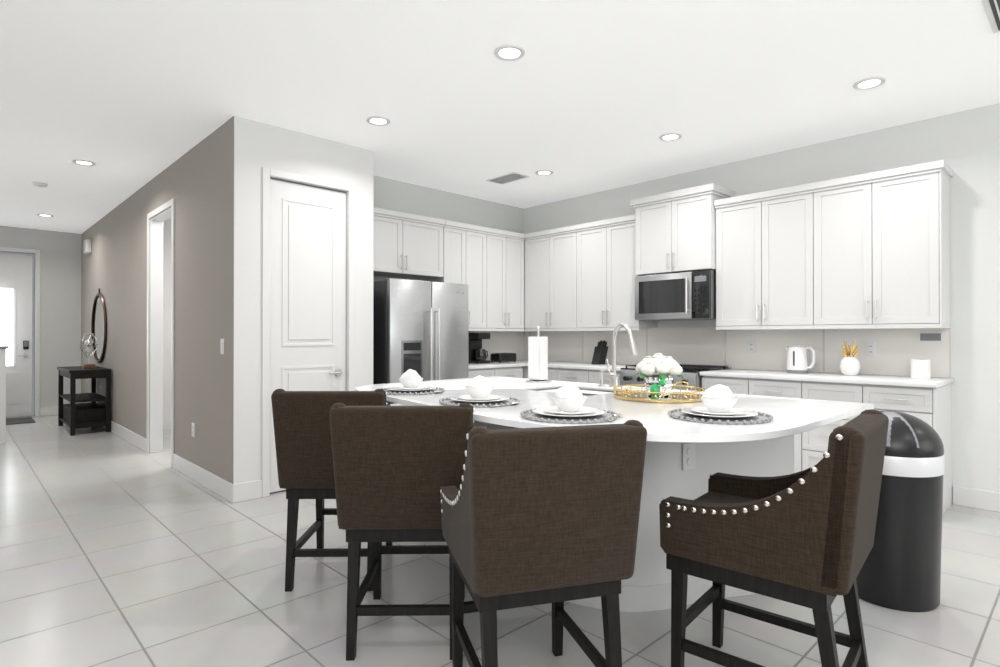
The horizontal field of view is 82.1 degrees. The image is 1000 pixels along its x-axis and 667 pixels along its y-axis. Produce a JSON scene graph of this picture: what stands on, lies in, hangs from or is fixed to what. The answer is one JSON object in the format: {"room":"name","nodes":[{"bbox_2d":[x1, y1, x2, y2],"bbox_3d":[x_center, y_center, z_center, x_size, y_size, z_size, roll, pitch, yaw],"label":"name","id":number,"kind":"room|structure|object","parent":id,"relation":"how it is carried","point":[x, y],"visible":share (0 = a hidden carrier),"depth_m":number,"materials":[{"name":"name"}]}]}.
{"room":"kitchen","nodes":[
{"label":"kitchen","id":0,"kind":"room"},
{"bbox_2d":[0,346,7,443],"bbox_3d":[-6.013,0.695,6.257,0.985,1.105,0.160,0,0,-44],"label":"wall","id":1,"kind":"structure","parent":0,"point":[3,394],"depth_m":6.52,"materials":[{"name":"white paint"}]},
{"bbox_2d":[0,226,81,415],"bbox_3d":[-7.187,-0.162,8.640,1.665,2.840,0.120,0,0,-44],"label":"wall","id":2,"kind":"structure","parent":0,"point":[60,296],"depth_m":8.87,"materials":[{"name":"white paint"}]},
{"bbox_2d":[0,253,32,417],"bbox_3d":[-7.417,0.031,8.381,0.915,2.428,0.104,0,0,-44],"label":"front door","id":3,"kind":"structure","parent":2,"relation":"in","point":[16,304],"depth_m":8.58,"materials":[{"name":"white wood"}]},
{"bbox_2d":[0,247,39,416],"bbox_3d":[-7.389,-0.007,8.352,1.089,2.527,0.016,0,0,-44],"label":"door frame","id":4,"kind":"structure","parent":2,"relation":"attached to","point":[37,332],"depth_m":8.70,"materials":[{"name":"white wood"}]},
{"bbox_2d":[6,415,34,418],"bbox_3d":[-7.422,1.251,8.381,0.975,0.011,0.100,0,0,-44],"label":"trim","id":5,"kind":"structure","parent":2,"relation":"attached to","point":[20,417],"depth_m":8.57,"materials":[{"name":"grey wood"}]},
{"bbox_2d":[40,406,57,415],"bbox_3d":[-6.815,1.191,8.898,0.496,0.135,0.014,0,0,-44],"label":"baseboard","id":6,"kind":"structure","parent":2,"relation":"attached to","point":[47,411],"depth_m":8.79,"materials":[{"name":"white wood"}]},
{"bbox_2d":[81,116,233,483],"bbox_3d":[-4.249,-0.171,6.692,0.122,2.840,6.759,0,0,-44],"label":"wall","id":7,"kind":"structure","parent":0,"point":[200,182],"depth_m":5.07,"materials":[{"name":"grey paint"}]},
{"bbox_2d":[84,239,90,253],"bbox_3d":[-6.116,-1.288,8.508,0.066,0.190,0.240,0,0,-44],"label":"door chime","id":8,"kind":"object","parent":7,"relation":"attached to","point":[87,246],"visible":1,"depth_m":8.43,"materials":[{"name":"white plastic"}]},
{"bbox_2d":[91,289,106,362],"bbox_3d":[-5.539,-0.105,7.920,0.034,1.030,0.970,0,0,-44],"label":"round mirror","id":9,"kind":"object","parent":7,"relation":"attached to","point":[99,324],"visible":0.96,"depth_m":7.90,"materials":[{"name":"brown metal"}]},
{"bbox_2d":[103,421,145,451],"bbox_3d":[-5.169,1.185,7.549,0.014,0.135,4.240,0,0,-44],"label":"baseboard","id":10,"kind":"structure","parent":7,"relation":"attached to","point":[133,438],"depth_m":6.58,"materials":[{"name":"white wood"}]},
{"bbox_2d":[146,198,174,467],"bbox_3d":[-3.313,-0.004,5.704,0.136,2.497,0.974,0,0,-44],"label":"trim","id":11,"kind":"structure","parent":7,"relation":"attached to","point":[155,306],"depth_m":5.99,"materials":[{"name":"white wood"}]},
{"bbox_2d":[192,423,194,436],"bbox_3d":[-2.617,0.821,4.893,0.008,0.118,0.072,0,0,-44],"label":"outlet","id":12,"kind":"object","parent":7,"relation":"attached to","point":[193,429],"visible":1,"depth_m":4.88,"materials":[{"name":"white plastic"}]},
{"bbox_2d":[173,454,233,502],"bbox_3d":[-2.478,1.173,4.744,0.014,0.135,1.534,0,0,-44],"label":"baseboard","id":13,"kind":"structure","parent":7,"relation":"attached to","point":[219,486],"depth_m":4.62,"materials":[{"name":"white wood"}]},
{"bbox_2d":[220,339,223,353],"bbox_3d":[-2.119,0.099,4.376,0.010,0.118,0.072,0,0,-44],"label":"light switch","id":14,"kind":"object","parent":7,"relation":"attached to","point":[221,346],"visible":1,"depth_m":4.37,"materials":[{"name":"white plastic"}]},
{"bbox_2d":[163,218,170,429],"bbox_3d":[-4.035,-0.166,7.853,1.795,2.840,0.120,0,0,-44],"label":"wall","id":15,"kind":"structure","parent":0,"point":[167,324],"depth_m":7.48,"materials":[{"name":"white"}]},
{"bbox_2d":[233,116,373,483],"bbox_3d":[-1.571,-0.180,4.659,1.170,2.840,0.120,0,0,-44],"label":"wall","id":16,"kind":"structure","parent":0,"point":[251,148],"depth_m":4.34,"materials":[{"name":"white paint"}]},
{"bbox_2d":[232,480,261,502],"bbox_3d":[-1.880,1.171,4.265,0.216,0.135,0.014,0,0,-44],"label":"baseboard","id":17,"kind":"structure","parent":16,"relation":"attached to","point":[249,490],"depth_m":4.26,"materials":[{"name":"white wood"}]},
{"bbox_2d":[270,179,345,492],"bbox_3d":[-1.538,0.017,4.631,0.661,2.422,0.096,0,0,-44],"label":"pantry door","id":18,"kind":"structure","parent":16,"relation":"in","point":[307,288],"depth_m":4.62,"materials":[{"name":"white wood"}]},
{"bbox_2d":[262,167,354,496],"bbox_3d":[-1.518,-0.011,4.615,0.781,2.503,0.016,0,0,-44],"label":"door frame","id":19,"kind":"structure","parent":16,"relation":"attached to","point":[267,173],"depth_m":4.37,"materials":[{"name":"white wood"}]},
{"bbox_2d":[373,175,523,281],"bbox_3d":[-0.717,-0.172,6.394,2.705,2.840,0.120,0,0,-44],"label":"wall","id":20,"kind":"structure","parent":0,"point":[398,196],"depth_m":6.39,"materials":[{"name":"white paint"}]},
{"bbox_2d":[373,207,444,279],"bbox_3d":[-1.055,-0.882,5.735,1.011,0.595,0.363,0,0,-44],"label":"upper cabinet","id":21,"kind":"object","parent":20,"relation":"attached to","point":[406,245],"visible":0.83,"depth_m":5.67,"materials":[{"name":"white wood"}]},
{"bbox_2d":[425,220,525,330],"bbox_3d":[-0.250,-0.602,6.505,1.210,1.150,0.363,0,0,-44],"label":"upper cabinet","id":22,"kind":"object","parent":20,"relation":"attached to","point":[486,264],"visible":0.75,"depth_m":6.41,"materials":[{"name":"white wood"}]},
{"bbox_2d":[469,329,524,360],"bbox_3d":[-0.253,0.136,6.750,1.500,0.394,0.006,0,0,-44],"label":"tile backsplash","id":23,"kind":"structure","parent":20,"relation":"attached to","point":[499,341],"depth_m":7.05,"materials":[{"name":"white tile"}]},
{"bbox_2d":[0,415,999,666],"bbox_3d":[-2.020,1.283,3.011,9.500,0.100,15.390,0,0,-44],"label":"floor","id":24,"kind":"structure","parent":0,"point":[116,549],"depth_m":2.68,"materials":[{"name":"tile"}]},
{"bbox_2d":[6,417,35,424],"bbox_3d":[-7.081,1.249,8.029,0.860,0.012,0.660,0,0,-44],"label":"doormat","id":25,"kind":"object","parent":24,"relation":"on","point":[11,421],"visible":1,"depth_m":8.16,"materials":[{"name":"grey fabric"}]},
{"bbox_2d":[57,366,110,435],"bbox_3d":[-5.485,0.853,7.552,0.432,0.800,1.130,0,0,-44],"label":"console table","id":26,"kind":"object","parent":24,"relation":"on","point":[74,414],"visible":0.96,"depth_m":7.28,"materials":[{"name":"black wood"}]},
{"bbox_2d":[80,333,98,368],"bbox_3d":[-5.303,0.225,7.408,0.205,0.452,0.202,0,0,-44],"label":"sculpture","id":27,"kind":"object","parent":26,"relation":"on","point":[88,342],"visible":0.98,"depth_m":7.38,"materials":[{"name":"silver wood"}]},
{"bbox_2d":[271,388,392,591],"bbox_3d":[-0.820,0.749,3.000,0.547,0.968,0.602,0,0,-1],"label":"chair","id":28,"kind":"object","parent":24,"relation":"on","point":[303,442],"visible":0.5,"depth_m":2.73,"materials":[{"name":"brown fabric"}]},
{"bbox_2d":[329,403,474,660],"bbox_3d":[-0.372,0.746,2.418,0.547,0.968,0.602,0,0,-1],"label":"chair","id":29,"kind":"object","parent":24,"relation":"on","point":[396,468],"visible":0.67,"depth_m":2.14,"materials":[{"name":"brown fabric"}]},
{"bbox_2d":[373,278,468,405],"bbox_3d":[-0.865,0.379,5.593,0.915,1.730,0.787,0,0,-44],"label":"fridge","id":30,"kind":"object","parent":24,"relation":"on","point":[421,328],"visible":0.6,"depth_m":5.26,"materials":[{"name":"silver metal"}]},
{"bbox_2d":[468,362,524,377],"bbox_3d":[-0.250,0.790,6.311,0.860,0.915,0.635,0,0,-44],"label":"base cabinet","id":31,"kind":"object","parent":24,"relation":"on","point":[502,369],"visible":0.12,"depth_m":6.14,"materials":[{"name":"white wood"}]},
{"bbox_2d":[469,333,489,363],"bbox_3d":[-0.241,0.162,6.460,0.195,0.340,0.220,0,0,-44],"label":"coffee maker","id":32,"kind":"object","parent":31,"relation":"on","point":[477,353],"visible":0.96,"depth_m":6.41,"materials":[{"name":"black plastic"}]},
{"bbox_2d":[523,368,525,377],"bbox_3d":[0.330,0.812,6.816,0.599,0.876,0.705,0,0,-44],"label":"base cabinet","id":33,"kind":"object","parent":24,"relation":"on","point":[524,369],"depth_m":6.47,"materials":[{"name":"white wood"}]},
{"bbox_2d":[526,368,549,379],"bbox_3d":[0.697,0.808,6.433,0.599,0.882,0.476,0,0,-44],"label":"base cabinet","id":34,"kind":"object","parent":24,"relation":"on","point":[526,368],"depth_m":6.20,"materials":[{"name":"white wood"}]},
{"bbox_2d":[440,420,646,666],"bbox_3d":[0.103,0.744,1.904,0.547,0.968,0.602,0,0,-16],"label":"chair","id":35,"kind":"object","parent":24,"relation":"on","point":[537,516],"visible":1,"depth_m":1.65,"materials":[{"name":"brown fabric"}]},
{"bbox_2d":[550,368,619,384],"bbox_3d":[1.090,0.806,6.023,0.599,0.882,0.893,0,0,-44],"label":"base cabinet","id":36,"kind":"object","parent":24,"relation":"on","point":[575,372],"depth_m":5.89,"materials":[{"name":"white wood"}]},
{"bbox_2d":[490,360,629,371],"bbox_3d":[0.730,0.348,6.376,0.634,0.032,1.898,0,0,-44],"label":"countertop","id":37,"kind":"structure","parent":36,"relation":"on","point":[551,364],"depth_m":6.01,"materials":[{"name":"white stone"}]},
{"bbox_2d":[490,353,515,362],"bbox_3d":[0.033,0.280,6.654,0.300,0.107,0.170,0,0,-44],"label":"toaster","id":38,"kind":"object","parent":37,"relation":"on","point":[502,357],"visible":0.98,"depth_m":6.58,"materials":[{"name":"black plastic"}]},
{"bbox_2d":[591,340,607,363],"bbox_3d":[1.084,0.204,6.227,0.186,0.255,0.090,0,0,-44],"label":"knife block","id":39,"kind":"object","parent":37,"relation":"on","point":[600,352],"visible":0.98,"depth_m":6.20,"materials":[{"name":"black wood"}]},
{"bbox_2d":[422,423,793,611],"bbox_3d":[0.383,0.789,3.225,1.014,0.889,2.138,0,0,-44],"label":"kitchen island","id":40,"kind":"object","parent":24,"relation":"on","point":[684,459],"depth_m":2.58,"materials":[{"name":"white wood"}]},
{"bbox_2d":[355,376,873,462],"bbox_3d":[0.274,0.330,2.943,1.528,0.025,2.470,0,0,-44],"label":"island countertop","id":41,"kind":"structure","parent":40,"relation":"on","point":[667,434],"depth_m":2.48,"materials":[{"name":"white stone"}]},
{"bbox_2d":[380,369,444,394],"bbox_3d":[-0.484,0.256,3.134,0.369,0.124,0.374,0,0,-44],"label":"place setting","id":42,"kind":"object","parent":41,"relation":"on","point":[410,380],"visible":0.88,"depth_m":3.09,"materials":[{"name":"grey ceramic"}]},
{"bbox_2d":[439,375,519,406],"bbox_3d":[-0.092,0.253,2.623,0.369,0.124,0.374,0,0,-44],"label":"place setting","id":43,"kind":"object","parent":41,"relation":"on","point":[479,388],"visible":1,"depth_m":2.58,"materials":[{"name":"grey ceramic"}]},
{"bbox_2d":[525,325,551,382],"bbox_3d":[0.252,0.134,3.775,0.176,0.374,0.176,0,0,-44],"label":"paper towel holder","id":44,"kind":"object","parent":41,"relation":"on","point":[538,359],"visible":1,"depth_m":3.72,"materials":[{"name":"white paper"}]},
{"bbox_2d":[531,387,598,394],"bbox_3d":[0.429,0.453,3.278,0.426,0.242,0.526,0,0,-44],"label":"sink","id":45,"kind":"object","parent":41,"relation":"in","point":[584,390],"depth_m":3.48,"materials":[{"name":"silver metal"}]},
{"bbox_2d":[520,384,621,423],"bbox_3d":[0.263,0.252,2.167,0.374,0.124,0.369,0,0,21],"label":"place setting","id":46,"kind":"object","parent":41,"relation":"on","point":[569,400],"visible":1,"depth_m":2.12,"materials":[{"name":"grey ceramic"}]},
{"bbox_2d":[599,323,637,386],"bbox_3d":[0.715,0.128,3.384,0.158,0.380,0.294,0,0,-44],"label":"faucet","id":47,"kind":"object","parent":41,"relation":"on","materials":[{"name":"silver metal"}]},
{"bbox_2d":[613,353,705,402],"bbox_3d":[0.781,0.205,2.826,0.488,0.220,0.438,0,0,-44],"label":"tray","id":48,"kind":"object","parent":41,"relation":"on","point":[658,386],"visible":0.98,"depth_m":2.75,"materials":[{"name":"gold metal"}]},
{"bbox_2d":[668,384,772,424],"bbox_3d":[0.821,0.251,2.151,0.374,0.124,0.369,0,0,-34],"label":"place setting","id":49,"kind":"object","parent":41,"relation":"on","point":[719,401],"visible":1,"depth_m":2.11,"materials":[{"name":"grey ceramic"}]},
{"bbox_2d":[620,364,730,390],"bbox_3d":[1.614,0.771,5.361,0.740,0.945,0.772,0,0,-44],"label":"range","id":50,"kind":"object","parent":24,"relation":"on","point":[691,375],"visible":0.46,"depth_m":5.19,"materials":[{"name":"silver metal"}]},
{"bbox_2d":[702,377,791,397],"bbox_3d":[2.222,0.801,4.843,0.599,0.882,0.804,0,0,-44],"label":"base cabinet","id":51,"kind":"object","parent":24,"relation":"on","point":[738,385],"depth_m":4.61,"materials":[{"name":"white wood"}]},
{"bbox_2d":[659,409,888,666],"bbox_3d":[0.930,0.744,1.951,0.602,0.968,0.547,0,0,40],"label":"chair","id":52,"kind":"object","parent":24,"relation":"on","point":[804,538],"visible":1,"depth_m":1.76,"materials":[{"name":"brown fabric"}]},
{"bbox_2d":[792,381,859,472],"bbox_3d":[2.639,0.799,4.408,0.599,0.882,0.518,0,0,-44],"label":"base cabinet","id":53,"kind":"object","parent":24,"relation":"on","point":[810,446],"depth_m":4.27,"materials":[{"name":"white wood"}]},
{"bbox_2d":[856,411,944,611],"bbox_3d":[1.846,0.799,2.716,0.408,0.865,0.408,0,0,-44],"label":"trash can","id":54,"kind":"object","parent":24,"relation":"on","point":[900,570],"visible":0.54,"depth_m":2.54,"materials":[{"name":"black plastic"}]},
{"bbox_2d":[860,385,951,514],"bbox_3d":[2.922,0.797,4.113,0.599,0.882,0.416,0,0,-44],"label":"base cabinet","id":55,"kind":"object","parent":24,"relation":"on","point":[928,401],"depth_m":3.94,"materials":[{"name":"white wood"}]},
{"bbox_2d":[700,369,953,388],"bbox_3d":[2.498,0.340,4.532,0.634,0.032,1.637,0,0,-44],"label":"countertop","id":56,"kind":"structure","parent":55,"relation":"on","point":[765,375],"depth_m":4.27,"materials":[{"name":"white stone"}]},
{"bbox_2d":[785,344,814,372],"bbox_3d":[2.473,0.208,4.731,0.160,0.234,0.230,0,0,-44],"label":"kettle","id":57,"kind":"object","parent":56,"relation":"on","point":[797,360],"visible":1,"depth_m":4.68,"materials":[{"name":"white plastic"}]},
{"bbox_2d":[840,340,860,375],"bbox_3d":[2.714,0.188,4.451,0.141,0.270,0.140,0,0,-44],"label":"decor","id":58,"kind":"object","parent":56,"relation":"on","point":[850,365],"visible":1,"depth_m":4.41,"materials":[{"name":"white ceramic"}]},
{"bbox_2d":[911,359,930,378],"bbox_3d":[3.036,0.255,4.144,0.116,0.135,0.116,0,0,-44],"label":"paper roll","id":59,"kind":"object","parent":56,"relation":"on","point":[920,368],"visible":1,"depth_m":4.10,"materials":[{"name":"white paper"}]},
{"bbox_2d":[0,0,999,233],"bbox_3d":[-2.020,-1.657,3.024,9.500,0.100,15.390,0,0,-44],"label":"ceiling","id":60,"kind":"structure","parent":0,"point":[128,98],"depth_m":3.68,"materials":[{"name":"white paint"}]},
{"bbox_2d":[33,182,47,186],"bbox_3d":[-4.873,-1.575,6.085,0.128,0.035,0.128,0,0,-44],"label":"smoke detector","id":61,"kind":"object","parent":60,"relation":"attached to","point":[39,184],"visible":1,"depth_m":6.05,"materials":[{"name":"white plastic"}]},
{"bbox_2d":[37,214,53,216],"bbox_3d":[-6.091,-1.580,7.688,0.180,0.011,0.180,0,0,-44],"label":"recessed light","id":62,"kind":"object","parent":60,"relation":"in","point":[45,215],"visible":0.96,"depth_m":7.69,"materials":[{"name":"white"}]},
{"bbox_2d":[72,159,95,165],"bbox_3d":[-3.877,-1.590,5.350,0.180,0.011,0.180,0,0,-44],"label":"recessed light","id":63,"kind":"object","parent":60,"relation":"in","point":[82,162],"visible":1,"depth_m":5.34,"materials":[{"name":"white"}]},
{"bbox_2d":[366,116,389,125],"bbox_3d":[-0.914,-1.595,4.312,0.180,0.011,0.180,0,0,-44],"label":"recessed light","id":64,"kind":"object","parent":60,"relation":"in","point":[377,121],"visible":1,"depth_m":4.30,"materials":[{"name":"white"}]},
{"bbox_2d":[486,172,529,184],"bbox_3d":[0.081,-1.587,5.890,0.220,0.013,0.410,0,0,-44],"label":"ceiling vent","id":65,"kind":"object","parent":60,"relation":"in","point":[508,178],"visible":1,"depth_m":5.86,"materials":[{"name":"white plastic"}]},
{"bbox_2d":[494,44,524,60],"bbox_3d":[0.054,-1.599,3.273,0.180,0.011,0.180,0,0,-44],"label":"recessed light","id":66,"kind":"object","parent":60,"relation":"in","point":[509,52],"visible":1,"depth_m":3.27,"materials":[{"name":"white"}]},
{"bbox_2d":[535,170,552,175],"bbox_3d":[0.437,-1.589,5.677,0.180,0.011,0.180,0,0,-44],"label":"recessed light","id":67,"kind":"object","parent":60,"relation":"in","point":[544,172],"visible":0.98,"depth_m":5.67,"materials":[{"name":"white"}]},
{"bbox_2d":[659,133,681,141],"bbox_3d":[1.385,-1.593,4.660,0.180,0.011,0.180,0,0,-44],"label":"recessed light","id":68,"kind":"object","parent":60,"relation":"in","point":[667,137],"visible":1,"depth_m":4.65,"materials":[{"name":"white"}]},
{"bbox_2d":[853,77,885,89],"bbox_3d":[2.361,-1.597,3.671,0.180,0.011,0.180,0,0,-44],"label":"recessed light","id":69,"kind":"object","parent":60,"relation":"in","point":[869,83],"visible":1,"depth_m":3.67,"materials":[{"name":"white"}]},
{"bbox_2d":[981,0,999,33],"bbox_3d":[2.590,-1.600,2.782,0.450,0.013,0.350,0,0,-44],"label":"ceiling vent","id":70,"kind":"object","parent":60,"relation":"in","point":[992,9],"visible":0.9,"depth_m":2.86,"materials":[{"name":"white plastic"}]},
{"bbox_2d":[524,103,999,503],"bbox_3d":[3.435,-0.182,4.105,0.120,2.840,9.170,0,0,-44],"label":"wall","id":71,"kind":"structure","parent":0,"point":[964,145],"depth_m":4.15,"materials":[{"name":"white paint"}]},
{"bbox_2d":[524,226,571,329],"bbox_3d":[0.704,-0.616,6.628,0.330,1.120,0.840,0,0,-44],"label":"upper cabinet","id":72,"kind":"object","parent":71,"relation":"attached to","point":[547,253],"depth_m":6.54,"materials":[{"name":"white wood"}]},
{"bbox_2d":[572,214,656,329],"bbox_3d":[1.206,-0.618,6.105,0.330,1.120,0.840,0,0,-44],"label":"upper cabinet","id":73,"kind":"object","parent":71,"relation":"attached to","point":[579,277],"depth_m":5.98,"materials":[{"name":"white wood"}]},
{"bbox_2d":[635,270,715,320],"bbox_3d":[1.715,-0.346,5.463,0.476,0.430,0.768,0,0,-44],"label":"microwave","id":74,"kind":"object","parent":71,"relation":"attached to","point":[677,296],"visible":0.98,"depth_m":5.29,"materials":[{"name":"silver metal"}]},
{"bbox_2d":[630,183,734,275],"bbox_3d":[1.731,-0.944,5.481,0.435,0.745,0.851,0,0,-44],"label":"wall cabinet","id":75,"kind":"object","parent":71,"relation":"attached to","point":[676,231],"visible":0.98,"depth_m":5.31,"materials":[{"name":"white wood"}]},
{"bbox_2d":[525,324,950,377],"bbox_3d":[1.789,0.132,5.729,0.006,0.394,4.305,0,0,-44],"label":"tile backsplash","id":76,"kind":"structure","parent":71,"relation":"attached to","point":[898,350],"depth_m":5.14,"materials":[{"name":"white tile"}]},
{"bbox_2d":[747,341,754,353],"bbox_3d":[2.280,0.123,5.206,0.008,0.118,0.072,0,0,-44],"label":"outlet","id":77,"kind":"object","parent":76,"relation":"attached to","point":[750,347],"visible":1,"depth_m":5.20,"materials":[{"name":"white plastic"}]},
{"bbox_2d":[866,342,875,356],"bbox_3d":[2.927,0.125,4.531,0.008,0.118,0.072,0,0,-44],"label":"outlet","id":78,"kind":"object","parent":76,"relation":"attached to","point":[870,349],"visible":1,"depth_m":4.53,"materials":[{"name":"white plastic"}]},
{"bbox_2d":[919,332,942,341],"bbox_3d":[3.193,0.026,4.256,0.006,0.075,0.145,0,0,-44],"label":"electrical outlet","id":79,"kind":"object","parent":76,"relation":"attached to","point":[930,336],"visible":1,"depth_m":4.25,"materials":[{"name":"white plastic"}]},
{"bbox_2d":[714,185,801,327],"bbox_3d":[2.340,-0.624,4.922,0.330,1.120,0.858,0,0,-44],"label":"upper cabinet","id":80,"kind":"object","parent":71,"relation":"attached to","point":[759,235],"depth_m":4.84,"materials":[{"name":"white wood"}]},
{"bbox_2d":[802,160,952,327],"bbox_3d":[2.857,-0.626,4.379,0.335,1.120,0.871,0,0,-44],"label":"upper cabinet","id":81,"kind":"object","parent":71,"relation":"attached to","point":[871,250],"depth_m":4.22,"materials":[{"name":"white wood"}]},
{"bbox_2d":[953,486,999,511],"bbox_3d":[4.921,1.163,2.453,0.014,0.135,4.735,0,0,-44],"label":"baseboard","id":82,"kind":"structure","parent":71,"relation":"attached to","point":[977,498],"depth_m":4.06,"materials":[{"name":"white wood"}]}
]}

